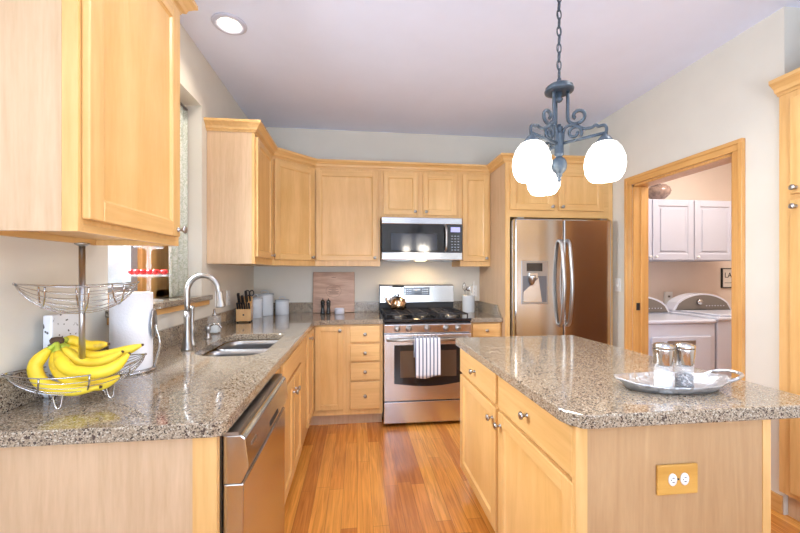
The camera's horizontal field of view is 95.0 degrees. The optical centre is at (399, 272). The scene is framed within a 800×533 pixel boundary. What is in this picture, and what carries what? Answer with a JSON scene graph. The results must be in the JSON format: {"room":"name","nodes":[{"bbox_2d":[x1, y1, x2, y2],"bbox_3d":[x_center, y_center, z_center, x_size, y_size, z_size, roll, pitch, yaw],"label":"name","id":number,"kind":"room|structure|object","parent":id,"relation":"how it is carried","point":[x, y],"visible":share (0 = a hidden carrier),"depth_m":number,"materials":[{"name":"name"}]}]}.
{"room":"kitchen","nodes":[
{"label":"kitchen","id":0,"kind":"room"},
{"bbox_2d":[0,23,253,375],"bbox_3d":[-1.213,-0.065,0.264,0.320,2.754,7.005,0,0,-7],"label":"wall","id":1,"kind":"structure","parent":0,"point":[203,93],"depth_m":1.47,"materials":[{"name":"paint"}]},
{"bbox_2d":[0,0,197,245],"bbox_3d":[-0.976,-0.603,1.180,0.360,0.994,0.634,0,0,-7],"label":"upper cabinet","id":2,"kind":"object","parent":1,"relation":"attached to","point":[90,89],"visible":1,"depth_m":0.96,"materials":[{"name":"brown wood"}]},
{"bbox_2d":[108,246,168,302],"bbox_3d":[-1.478,-0.457,1.928,0.090,1.277,0.912,0,0,-7],"label":"window","id":3,"kind":"structure","parent":1,"relation":"in","point":[134,257],"depth_m":2.14,"materials":[{"name":"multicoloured glass"}]},
{"bbox_2d":[107,300,209,324],"bbox_3d":[-1.243,0.198,1.990,0.020,0.032,1.002,0,0,-7],"label":"trim","id":4,"kind":"structure","parent":1,"relation":"attached to","point":[202,303],"depth_m":2.03,"materials":[{"name":"brown wood"}]},
{"bbox_2d":[105,295,212,317],"bbox_3d":[-1.381,0.166,1.979,0.324,0.032,1.032,0,0,-7],"label":"trim","id":5,"kind":"structure","parent":1,"relation":"attached to","point":[158,302],"depth_m":2.05,"materials":[{"name":"stone"}]},
{"bbox_3d":[-1.335,0.005,1.948,0.212,0.290,0.212,0,0,-7],"label":"tiered stand","id":6,"kind":"object","parent":5,"relation":"on","visible":0},
{"bbox_2d":[133,269,140,274],"bbox_3d":[-1.341,-0.004,1.870,0.030,0.030,0.030,0,0,-33],"label":"strawberry","id":7,"kind":"object","parent":6,"relation":"on","point":[136,271],"visible":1,"depth_m":1.86,"materials":[{"name":"red food"}]},
{"bbox_2d":[152,269,158,274],"bbox_3d":[-1.266,-0.004,1.898,0.030,0.030,0.030,0,0,23],"label":"strawberry","id":8,"kind":"object","parent":6,"relation":"on","point":[154,271],"visible":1,"depth_m":1.89,"materials":[{"name":"red food"}]},
{"bbox_2d":[169,102,187,297],"bbox_3d":[-1.340,-0.463,1.944,0.021,1.220,0.903,0,0,-7],"label":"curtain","id":9,"kind":"object","parent":1,"relation":"hanging from","point":[178,255],"visible":0.55,"depth_m":2.31,"materials":[{"name":"grey fabric"}]},
{"bbox_2d":[0,302,378,413],"bbox_3d":[-0.670,0.346,2.325,1.234,0.102,2.734,0,0,-7],"label":"backsplash","id":10,"kind":"structure","parent":1,"relation":"attached to","point":[12,396],"depth_m":1.96,"materials":[{"name":"stone"}]},
{"bbox_2d":[226,290,229,304],"bbox_3d":[-1.353,0.197,2.893,0.009,0.116,0.072,0,0,-7],"label":"wall outlet","id":11,"kind":"object","parent":1,"relation":"attached to","point":[228,291],"visible":1,"depth_m":2.88,"materials":[{"name":"white plastic"}]},
{"bbox_2d":[204,117,277,264],"bbox_3d":[-1.155,-0.548,2.736,0.365,0.970,0.567,0,0,-7],"label":"upper cabinet","id":12,"kind":"object","parent":1,"relation":"attached to","point":[240,152],"visible":1,"depth_m":2.51,"materials":[{"name":"brown wood"}]},
{"bbox_2d":[254,127,568,302],"bbox_3d":[0.253,-0.065,3.885,3.431,2.754,0.150,0,0,-7],"label":"wall","id":13,"kind":"structure","parent":0,"point":[295,284],"depth_m":3.76,"materials":[{"name":"paint"}]},
{"bbox_2d":[239,147,317,266],"bbox_3d":[-1.082,-0.548,3.328,0.649,0.970,0.646,0,0,-7],"label":"upper cabinet","id":14,"kind":"object","parent":13,"relation":"attached to","point":[293,173],"visible":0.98,"depth_m":3.17,"materials":[{"name":"brown wood"}]},
{"bbox_2d":[315,159,380,266],"bbox_3d":[-0.501,-0.548,3.534,0.605,0.970,0.371,0,0,-7],"label":"upper cabinet","id":15,"kind":"object","parent":13,"relation":"attached to","point":[347,192],"visible":1,"depth_m":3.39,"materials":[{"name":"brown wood"}]},
{"bbox_2d":[380,161,461,219],"bbox_3d":[0.182,-0.775,3.614,0.770,0.517,0.371,0,0,-7],"label":"upper cabinet","id":16,"kind":"object","parent":13,"relation":"attached to","point":[407,189],"visible":1,"depth_m":3.47,"materials":[{"name":"brown wood"}]},
{"bbox_2d":[380,217,461,261],"bbox_3d":[0.188,-0.313,3.569,0.757,0.397,0.459,0,0,-7],"label":"microwave","id":17,"kind":"object","parent":16,"relation":"attached to","point":[402,239],"visible":0.99,"depth_m":3.39,"materials":[{"name":"silver metal"}]},
{"bbox_2d":[452,164,489,266],"bbox_3d":[0.719,-0.548,3.677,0.311,0.970,0.371,0,0,-7],"label":"upper cabinet","id":18,"kind":"object","parent":13,"relation":"attached to","point":[474,178],"visible":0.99,"depth_m":3.53,"materials":[{"name":"brown wood"}]},
{"bbox_2d":[470,286,476,296],"bbox_3d":[0.779,0.192,3.866,0.072,0.116,0.009,0,0,-7],"label":"wall outlet","id":19,"kind":"object","parent":13,"relation":"attached to","point":[475,287],"visible":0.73,"depth_m":3.87,"materials":[{"name":"white plastic"}]},
{"bbox_2d":[453,301,500,316],"bbox_3d":[0.727,0.346,3.565,0.295,0.102,0.594,0,0,-7],"label":"backsplash","id":20,"kind":"structure","parent":13,"relation":"attached to","point":[485,307],"depth_m":3.66,"materials":[{"name":"stone"}]},
{"bbox_2d":[180,0,799,139],"bbox_3d":[1.595,-1.482,0.564,6.100,0.080,7.150,0,0,-7],"label":"ceiling","id":21,"kind":"structure","parent":0,"point":[481,68],"depth_m":2.44,"materials":[{"name":"paint"}]},
{"bbox_2d":[211,12,246,34],"bbox_3d":[-0.988,-1.432,2.125,0.190,0.020,0.190,0,0,-7],"label":"recessed light","id":22,"kind":"object","parent":21,"relation":"in","point":[227,23],"visible":1,"depth_m":2.11,"materials":[{"name":"white paint"}]},
{"bbox_2d":[512,0,626,195],"bbox_3d":[0.673,-0.910,1.616,0.448,1.063,0.425,0,0,-7],"label":"chandelier","id":23,"kind":"object","parent":21,"relation":"hanging from","point":[605,161],"visible":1,"depth_m":1.52,"materials":[{"name":"blue metal"}]},
{"bbox_2d":[284,416,799,532],"bbox_3d":[1.595,1.342,0.564,6.100,0.060,7.150,0,0,-7],"label":"floor","id":24,"kind":"structure","parent":0,"point":[370,477],"depth_m":2.28,"materials":[{"name":"brown wood"}]},
{"bbox_2d":[0,436,219,532],"bbox_3d":[-0.813,0.875,0.966,0.635,0.874,0.022,0,0,-7],"label":"end panel","id":25,"kind":"object","parent":24,"relation":"on","point":[173,485],"visible":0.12,"depth_m":0.96,"materials":[{"name":"brown wood"}]},
{"bbox_2d":[220,374,287,532],"bbox_3d":[-0.773,0.878,1.303,0.622,0.868,0.606,0,0,-7],"label":"dishwasher","id":26,"kind":"object","parent":24,"relation":"on","point":[252,451],"visible":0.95,"depth_m":1.18,"materials":[{"name":"silver metal"}]},
{"bbox_2d":[220,435,223,532],"bbox_3d":[-0.809,0.833,1.299,0.550,0.778,0.606,0,0,-7],"label":"tub","id":27,"kind":"object","parent":26,"relation":"in","point":[221,437],"depth_m":1.03,"materials":[{"name":"metal"}]},
{"bbox_2d":[208,340,302,501],"bbox_3d":[-0.908,0.875,2.071,0.672,0.874,0.915,0,0,-7],"label":"base cabinet","id":28,"kind":"object","parent":24,"relation":"on","point":[291,369],"visible":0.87,"depth_m":2.07,"materials":[{"name":"brown wood"}]},
{"bbox_2d":[207,325,347,442],"bbox_3d":[-0.913,0.875,3.102,0.929,0.874,1.132,0,0,-7],"label":"base cabinet","id":29,"kind":"object","parent":24,"relation":"on","point":[324,346],"visible":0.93,"depth_m":3.09,"materials":[{"name":"brown wood"}]},
{"bbox_2d":[0,312,382,447],"bbox_3d":[-0.670,0.417,2.325,1.234,0.040,2.734,0,0,-7],"label":"countertop","id":30,"kind":"structure","parent":29,"relation":"on","point":[189,394],"depth_m":1.18,"materials":[{"name":"stone"}]},
{"bbox_2d":[43,312,78,397],"bbox_3d":[-1.126,0.266,1.223,0.028,0.262,0.120,0,0,-7],"label":"tissue box","id":31,"kind":"object","parent":30,"relation":"on","point":[60,324],"visible":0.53,"depth_m":1.19,"materials":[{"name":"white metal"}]},
{"bbox_2d":[0,242,146,408],"bbox_3d":[-1.000,0.151,1.154,0.272,0.495,0.280,0,0,-3],"label":"fruit stand","id":32,"kind":"object","parent":30,"relation":"on","point":[82,306],"visible":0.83,"depth_m":1.15,"materials":[{"name":"silver metal"}]},
{"bbox_2d":[0,353,146,395],"bbox_3d":[-1.000,0.329,1.154,0.280,0.099,0.273,0,0,-7],"label":"basket","id":33,"kind":"object","parent":32,"relation":"on","point":[6,375],"depth_m":1.07,"materials":[{"name":"silver metal"}]},
{"bbox_2d":[12,281,138,314],"bbox_3d":[-1.000,0.080,1.154,0.246,0.104,0.240,0,0,-7],"label":"basket","id":34,"kind":"object","parent":32,"relation":"on","point":[82,306],"depth_m":1.15,"materials":[{"name":"silver metal"}]},
{"bbox_2d":[27,335,143,395],"bbox_3d":[-0.982,0.285,1.163,0.270,0.169,0.176,0,0,-7],"label":"banana bunch","id":35,"kind":"object","parent":32,"relation":"in","point":[63,354],"visible":0.97,"depth_m":1.11,"materials":[{"name":"yellow food"}]},
{"bbox_2d":[111,284,160,376],"bbox_3d":[-1.084,0.221,1.481,0.172,0.352,0.172,0,0,37],"label":"paper towel holder","id":36,"kind":"object","parent":30,"relation":"on","point":[153,323],"visible":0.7,"depth_m":1.49,"materials":[{"name":"silver metal"}]},
{"bbox_2d":[109,292,152,371],"bbox_3d":[-1.084,0.232,1.481,0.144,0.303,0.144,0,0,-7],"label":"paper towel roll","id":37,"kind":"object","parent":36,"relation":"on","point":[129,321],"visible":0.68,"depth_m":1.43,"materials":[{"name":"white paper"}]},
{"bbox_2d":[181,273,225,350],"bbox_3d":[-1.034,0.199,1.950,0.233,0.396,0.171,0,0,-7],"label":"faucet","id":38,"kind":"object","parent":30,"relation":"on","point":[189,342],"visible":1,"depth_m":1.88,"materials":[{"name":"silver metal"}]},
{"bbox_2d":[204,323,221,338],"bbox_3d":[-1.130,0.351,2.219,0.105,0.092,0.044,0,0,-7],"label":"soap dispenser","id":39,"kind":"object","parent":30,"relation":"on","point":[208,327],"visible":1,"depth_m":2.21,"materials":[{"name":"silver metal"}]},
{"bbox_2d":[210,309,219,332],"bbox_3d":[-1.217,0.316,2.405,0.068,0.160,0.068,0,0,-7],"label":"soap bottle","id":40,"kind":"object","parent":30,"relation":"on","point":[215,328],"visible":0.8,"depth_m":2.38,"materials":[{"name":"clear glass"}]},
{"bbox_2d":[203,340,277,355],"bbox_3d":[-0.884,0.536,2.066,0.345,0.194,0.632,0,0,-7],"label":"double sink","id":41,"kind":"object","parent":30,"relation":"in","point":[236,348],"visible":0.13,"depth_m":2.28,"materials":[{"name":"metal"}]},
{"bbox_2d":[236,296,252,322],"bbox_3d":[-1.266,0.295,2.992,0.110,0.204,0.151,0,0,-15],"label":"knife block","id":42,"kind":"object","parent":30,"relation":"on","point":[243,314],"visible":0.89,"depth_m":2.93,"materials":[{"name":"brown wood"}]},
{"bbox_2d":[237,293,240,303],"bbox_3d":[-1.287,0.213,2.930,0.020,0.109,0.091,0,0,-15],"label":"kitchen knife","id":43,"kind":"object","parent":42,"relation":"in","point":[238,294],"visible":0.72,"depth_m":2.91,"materials":[{"name":"black plastic"}]},
{"bbox_2d":[244,290,247,302],"bbox_3d":[-1.237,0.196,2.952,0.020,0.113,0.094,0,0,-15],"label":"kitchen knife","id":44,"kind":"object","parent":42,"relation":"in","point":[245,291],"visible":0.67,"depth_m":2.94,"materials":[{"name":"black plastic"}]},
{"bbox_2d":[246,290,253,300],"bbox_3d":[-1.210,0.184,2.961,0.071,0.098,0.068,0,0,-15],"label":"scissors","id":45,"kind":"object","parent":42,"relation":"in","point":[249,294],"visible":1,"depth_m":2.93,"materials":[{"name":"black plastic"}]},
{"bbox_2d":[252,294,262,317],"bbox_3d":[-1.291,0.292,3.257,0.137,0.209,0.137,0,0,-7],"label":"canister","id":46,"kind":"object","parent":30,"relation":"on","point":[257,301],"visible":0.59,"depth_m":3.21,"materials":[{"name":"grey ceramic"}]},
{"bbox_2d":[256,290,273,315],"bbox_3d":[-1.269,0.280,3.436,0.162,0.234,0.162,0,0,-7],"label":"canister","id":47,"kind":"object","parent":30,"relation":"on","point":[267,297],"visible":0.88,"depth_m":3.38,"materials":[{"name":"grey ceramic"}]},
{"bbox_2d":[275,296,288,314],"bbox_3d":[-1.126,0.311,3.503,0.131,0.172,0.131,0,0,-7],"label":"canister","id":48,"kind":"object","parent":30,"relation":"on","point":[281,305],"visible":1,"depth_m":3.45,"materials":[{"name":"grey ceramic"}]},
{"bbox_2d":[320,298,324,313],"bbox_3d":[-0.745,0.321,3.538,0.045,0.151,0.045,0,0,-7],"label":"pepper mill","id":49,"kind":"object","parent":30,"relation":"on","point":[322,300],"visible":1,"depth_m":3.52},
{"bbox_2d":[326,298,330,313],"bbox_3d":[-0.692,0.321,3.544,0.045,0.151,0.045,0,0,-7],"label":"pepper mill","id":50,"kind":"object","parent":30,"relation":"on","point":[328,301],"visible":1,"depth_m":3.53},
{"bbox_2d":[313,272,354,312],"bbox_3d":[-0.660,0.194,3.664,0.410,0.403,0.051,0,0,-7],"label":"cutting board","id":51,"kind":"object","parent":30,"relation":"on","point":[339,287],"visible":1,"depth_m":3.66,"materials":[{"name":"brown wood"}]},
{"bbox_2d":[335,308,343,313],"bbox_3d":[-0.586,0.369,3.556,0.094,0.055,0.094,0,0,-7],"label":"ramekin","id":52,"kind":"object","parent":30,"relation":"on","point":[337,310],"visible":1,"depth_m":3.52,"materials":[{"name":"white ceramic"}]},
{"bbox_2d":[347,324,382,422],"bbox_3d":[-0.330,0.875,3.410,0.300,0.874,0.654,0,0,-7],"label":"base cabinet","id":53,"kind":"object","parent":24,"relation":"on","point":[364,341],"visible":0.99,"depth_m":3.12,"materials":[{"name":"brown wood"}]},
{"bbox_2d":[379,284,470,423],"bbox_3d":[0.208,0.704,3.427,0.764,1.176,0.705,0,0,-7],"label":"gas range","id":54,"kind":"object","parent":24,"relation":"on","point":[429,312],"visible":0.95,"depth_m":3.14,"materials":[{"name":"silver metal"}]},
{"bbox_2d":[385,285,405,309],"bbox_3d":[-0.032,0.235,3.549,0.189,0.236,0.154,0,0,25],"label":"tea kettle","id":55,"kind":"object","parent":54,"relation":"on","point":[397,303],"visible":1,"depth_m":3.50,"materials":[{"name":"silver metal"}]},
{"bbox_2d":[379,312,470,321],"bbox_3d":[0.207,0.406,3.430,0.764,0.024,0.585,0,0,-7],"label":"cooktop","id":56,"kind":"object","parent":54,"relation":"in","point":[399,318],"depth_m":3.18,"materials":[{"name":"black metal"}]},
{"bbox_2d":[414,337,440,378],"bbox_3d":[0.230,0.715,3.083,0.222,0.338,0.044,0,0,-7],"label":"dish towel","id":57,"kind":"object","parent":54,"relation":"hanging from","point":[427,351],"visible":1,"depth_m":3.06,"materials":[{"name":"white fabric"}]},
{"bbox_2d":[470,322,501,336],"bbox_3d":[0.731,0.875,3.534,0.295,0.874,0.654,0,0,-7],"label":"base cabinet","id":58,"kind":"object","parent":24,"relation":"on","point":[479,329],"visible":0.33,"depth_m":3.24,"materials":[{"name":"brown wood"}]},
{"bbox_2d":[456,311,502,322],"bbox_3d":[0.730,0.417,3.546,0.296,0.040,0.632,0,0,-7],"label":"countertop","id":59,"kind":"structure","parent":58,"relation":"on","point":[477,316],"depth_m":3.26,"materials":[{"name":"stone"}]},
{"bbox_2d":[462,295,474,312],"bbox_3d":[0.693,0.314,3.710,0.128,0.166,0.128,0,0,-7],"label":"utensil crock","id":60,"kind":"object","parent":59,"relation":"on","point":[468,301],"visible":0.94,"depth_m":3.66,"materials":[{"name":"grey ceramic"}]},
{"bbox_2d":[480,153,612,345],"bbox_3d":[1.358,0.139,3.567,1.060,2.344,0.738,0,0,-7],"label":"tall cabinet","id":61,"kind":"object","parent":24,"relation":"on","point":[576,198],"visible":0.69,"depth_m":3.26,"materials":[{"name":"brown wood"}]},
{"bbox_2d":[510,217,610,344],"bbox_3d":[1.381,0.412,3.462,0.885,1.780,0.794,0,0,-7],"label":"refrigerator","id":62,"kind":"object","parent":24,"relation":"on","point":[560,270],"visible":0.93,"depth_m":3.15,"materials":[{"name":"silver metal"}]},
{"bbox_2d":[460,348,770,532],"bbox_3d":[0.734,0.875,1.681,0.672,0.874,1.200,0,0,-7],"label":"base cabinet","id":63,"kind":"object","parent":24,"relation":"on","point":[529,470],"visible":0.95,"depth_m":1.11,"materials":[{"name":"brown wood"}]},
{"bbox_2d":[456,335,799,428],"bbox_3d":[0.820,0.417,1.685,0.840,0.040,1.253,0,0,-7],"label":"countertop","id":64,"kind":"structure","parent":63,"relation":"on","point":[570,377],"depth_m":1.25,"materials":[{"name":"stone"}]},
{"bbox_2d":[613,369,743,393],"bbox_3d":[0.959,0.369,1.269,0.448,0.054,0.191,0,0,-4],"label":"serving tray","id":65,"kind":"object","parent":64,"relation":"on","point":[709,381],"visible":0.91,"depth_m":1.27,"materials":[{"name":"silver metal"}]},
{"bbox_2d":[652,342,674,386],"bbox_3d":[0.868,0.309,1.209,0.061,0.161,0.061,0,0,-7],"label":"salt grinder","id":66,"kind":"object","parent":65,"relation":"on","point":[663,353],"visible":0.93,"depth_m":1.19,"materials":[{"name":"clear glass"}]},
{"bbox_2d":[673,342,695,387],"bbox_3d":[0.940,0.309,1.212,0.061,0.161,0.061,0,0,-7],"label":"pepper grinder","id":67,"kind":"object","parent":65,"relation":"on","point":[684,353],"visible":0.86,"depth_m":1.19,"materials":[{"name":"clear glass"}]},
{"bbox_2d":[656,463,697,495],"bbox_3d":[0.820,0.610,1.083,0.132,0.088,0.012,0,0,-7],"label":"outlet","id":68,"kind":"object","parent":63,"relation":"attached to","point":[671,479],"visible":1,"depth_m":1.08,"materials":[{"name":"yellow wood"}]},
{"bbox_2d":[668,473,676,485],"bbox_3d":[0.801,0.608,1.076,0.027,0.036,0.004,0,0,-7],"label":"receptacle","id":69,"kind":"object","parent":68,"relation":"attached to","point":[672,477],"depth_m":1.08,"materials":[{"name":"white plastic"}]},
{"bbox_2d":[680,473,688,484],"bbox_3d":[0.840,0.608,1.081,0.027,0.036,0.004,0,0,-7],"label":"receptacle","id":70,"kind":"object","parent":68,"relation":"attached to","point":[684,477],"depth_m":1.08,"materials":[{"name":"white plastic"}]},
{"bbox_2d":[648,297,715,372],"bbox_3d":[2.384,0.762,3.450,0.679,1.070,0.620,0,0,-7],"label":"dryer","id":71,"kind":"object","parent":24,"relation":"on","point":[663,326],"visible":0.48,"depth_m":3.17,"materials":[{"name":"white metal"}]},
{"bbox_2d":[666,293,730,376],"bbox_3d":[3.074,0.752,3.534,0.679,1.090,0.612,0,0,-7],"label":"washing machine","id":72,"kind":"object","parent":24,"relation":"on","point":[701,305],"visible":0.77,"depth_m":3.48,"materials":[{"name":"white metal"}]},
{"bbox_2d":[768,67,799,521],"bbox_3d":[2.372,0.141,1.516,0.660,2.342,1.005,0,0,-7],"label":"pantry cabinet","id":73,"kind":"object","parent":24,"relation":"on","point":[786,87],"visible":1,"depth_m":1.93,"materials":[{"name":"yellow wood"}]},
{"bbox_2d":[569,6,799,514],"bbox_3d":[2.023,-0.065,2.997,0.120,2.754,2.025,0,0,-7],"label":"wall","id":74,"kind":"structure","parent":0,"point":[725,96],"depth_m":2.19,"materials":[{"name":"paint"}]},
{"bbox_2d":[615,278,620,291],"bbox_3d":[1.924,0.107,3.250,0.016,0.116,0.072,0,0,-7],"label":"light switch","id":75,"kind":"object","parent":74,"relation":"attached to","point":[617,280],"visible":1,"depth_m":3.24,"materials":[{"name":"white plastic"}]},
{"bbox_2d":[624,138,744,380],"bbox_3d":[2.053,0.254,2.670,0.156,2.116,0.969,0,0,-7],"label":"door frame","id":76,"kind":"structure","parent":74,"relation":"in","point":[663,173],"depth_m":2.69,"materials":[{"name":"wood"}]},
{"bbox_2d":[771,490,782,513],"bbox_3d":[2.062,1.262,2.086,0.014,0.100,0.195,0,0,-7],"label":"baseboard","id":77,"kind":"structure","parent":74,"relation":"attached to","point":[776,499],"depth_m":2.01,"materials":[{"name":"brown wood"}]},
{"bbox_2d":[648,163,730,306],"bbox_3d":[2.940,-0.065,3.998,1.933,2.754,0.120,0,0,-7],"label":"wall","id":78,"kind":"structure","parent":0,"point":[713,184],"depth_m":3.97,"materials":[{"name":"paint"}]},
{"bbox_2d":[648,199,652,260],"bbox_3d":[2.221,-0.420,3.679,0.425,0.600,0.345,0,0,-7],"label":"laundry cabinet","id":79,"kind":"object","parent":78,"relation":"attached to","point":[650,256],"visible":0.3,"depth_m":3.56,"materials":[{"name":"white paint"}]},
{"bbox_2d":[664,292,672,304],"bbox_3d":[2.865,0.282,3.916,0.090,0.160,0.024,0,0,-7],"label":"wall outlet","id":80,"kind":"object","parent":78,"relation":"attached to","point":[667,295],"visible":0.56,"depth_m":3.91,"materials":[{"name":"white plastic"}]},
{"bbox_2d":[648,199,693,261],"bbox_3d":[2.658,-0.420,3.730,0.450,0.600,0.345,0,0,-7],"label":"laundry cabinet","id":81,"kind":"object","parent":78,"relation":"attached to","point":[672,220],"visible":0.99,"depth_m":3.59,"materials":[{"name":"white paint"}]},
{"bbox_2d":[648,184,671,198],"bbox_3d":[2.634,-0.820,3.741,0.224,0.198,0.224,0,0,-7],"label":"decorative bowl","id":82,"kind":"object","parent":81,"relation":"on","point":[659,191],"visible":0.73,"depth_m":3.67,"materials":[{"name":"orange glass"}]},
{"bbox_2d":[670,200,730,261],"bbox_3d":[3.107,-0.420,3.782,0.451,0.600,0.345,0,0,-7],"label":"laundry cabinet","id":83,"kind":"object","parent":78,"relation":"attached to","point":[712,219],"visible":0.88,"depth_m":3.64,"materials":[{"name":"white paint"}]},
{"bbox_2d":[721,268,730,287],"bbox_3d":[3.700,0.057,4.016,0.400,0.216,0.018,0,0,-7],"label":"sign","id":84,"kind":"object","parent":78,"relation":"attached to","point":[725,272],"visible":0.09,"depth_m":4.00,"materials":[{"name":"beige paper"}]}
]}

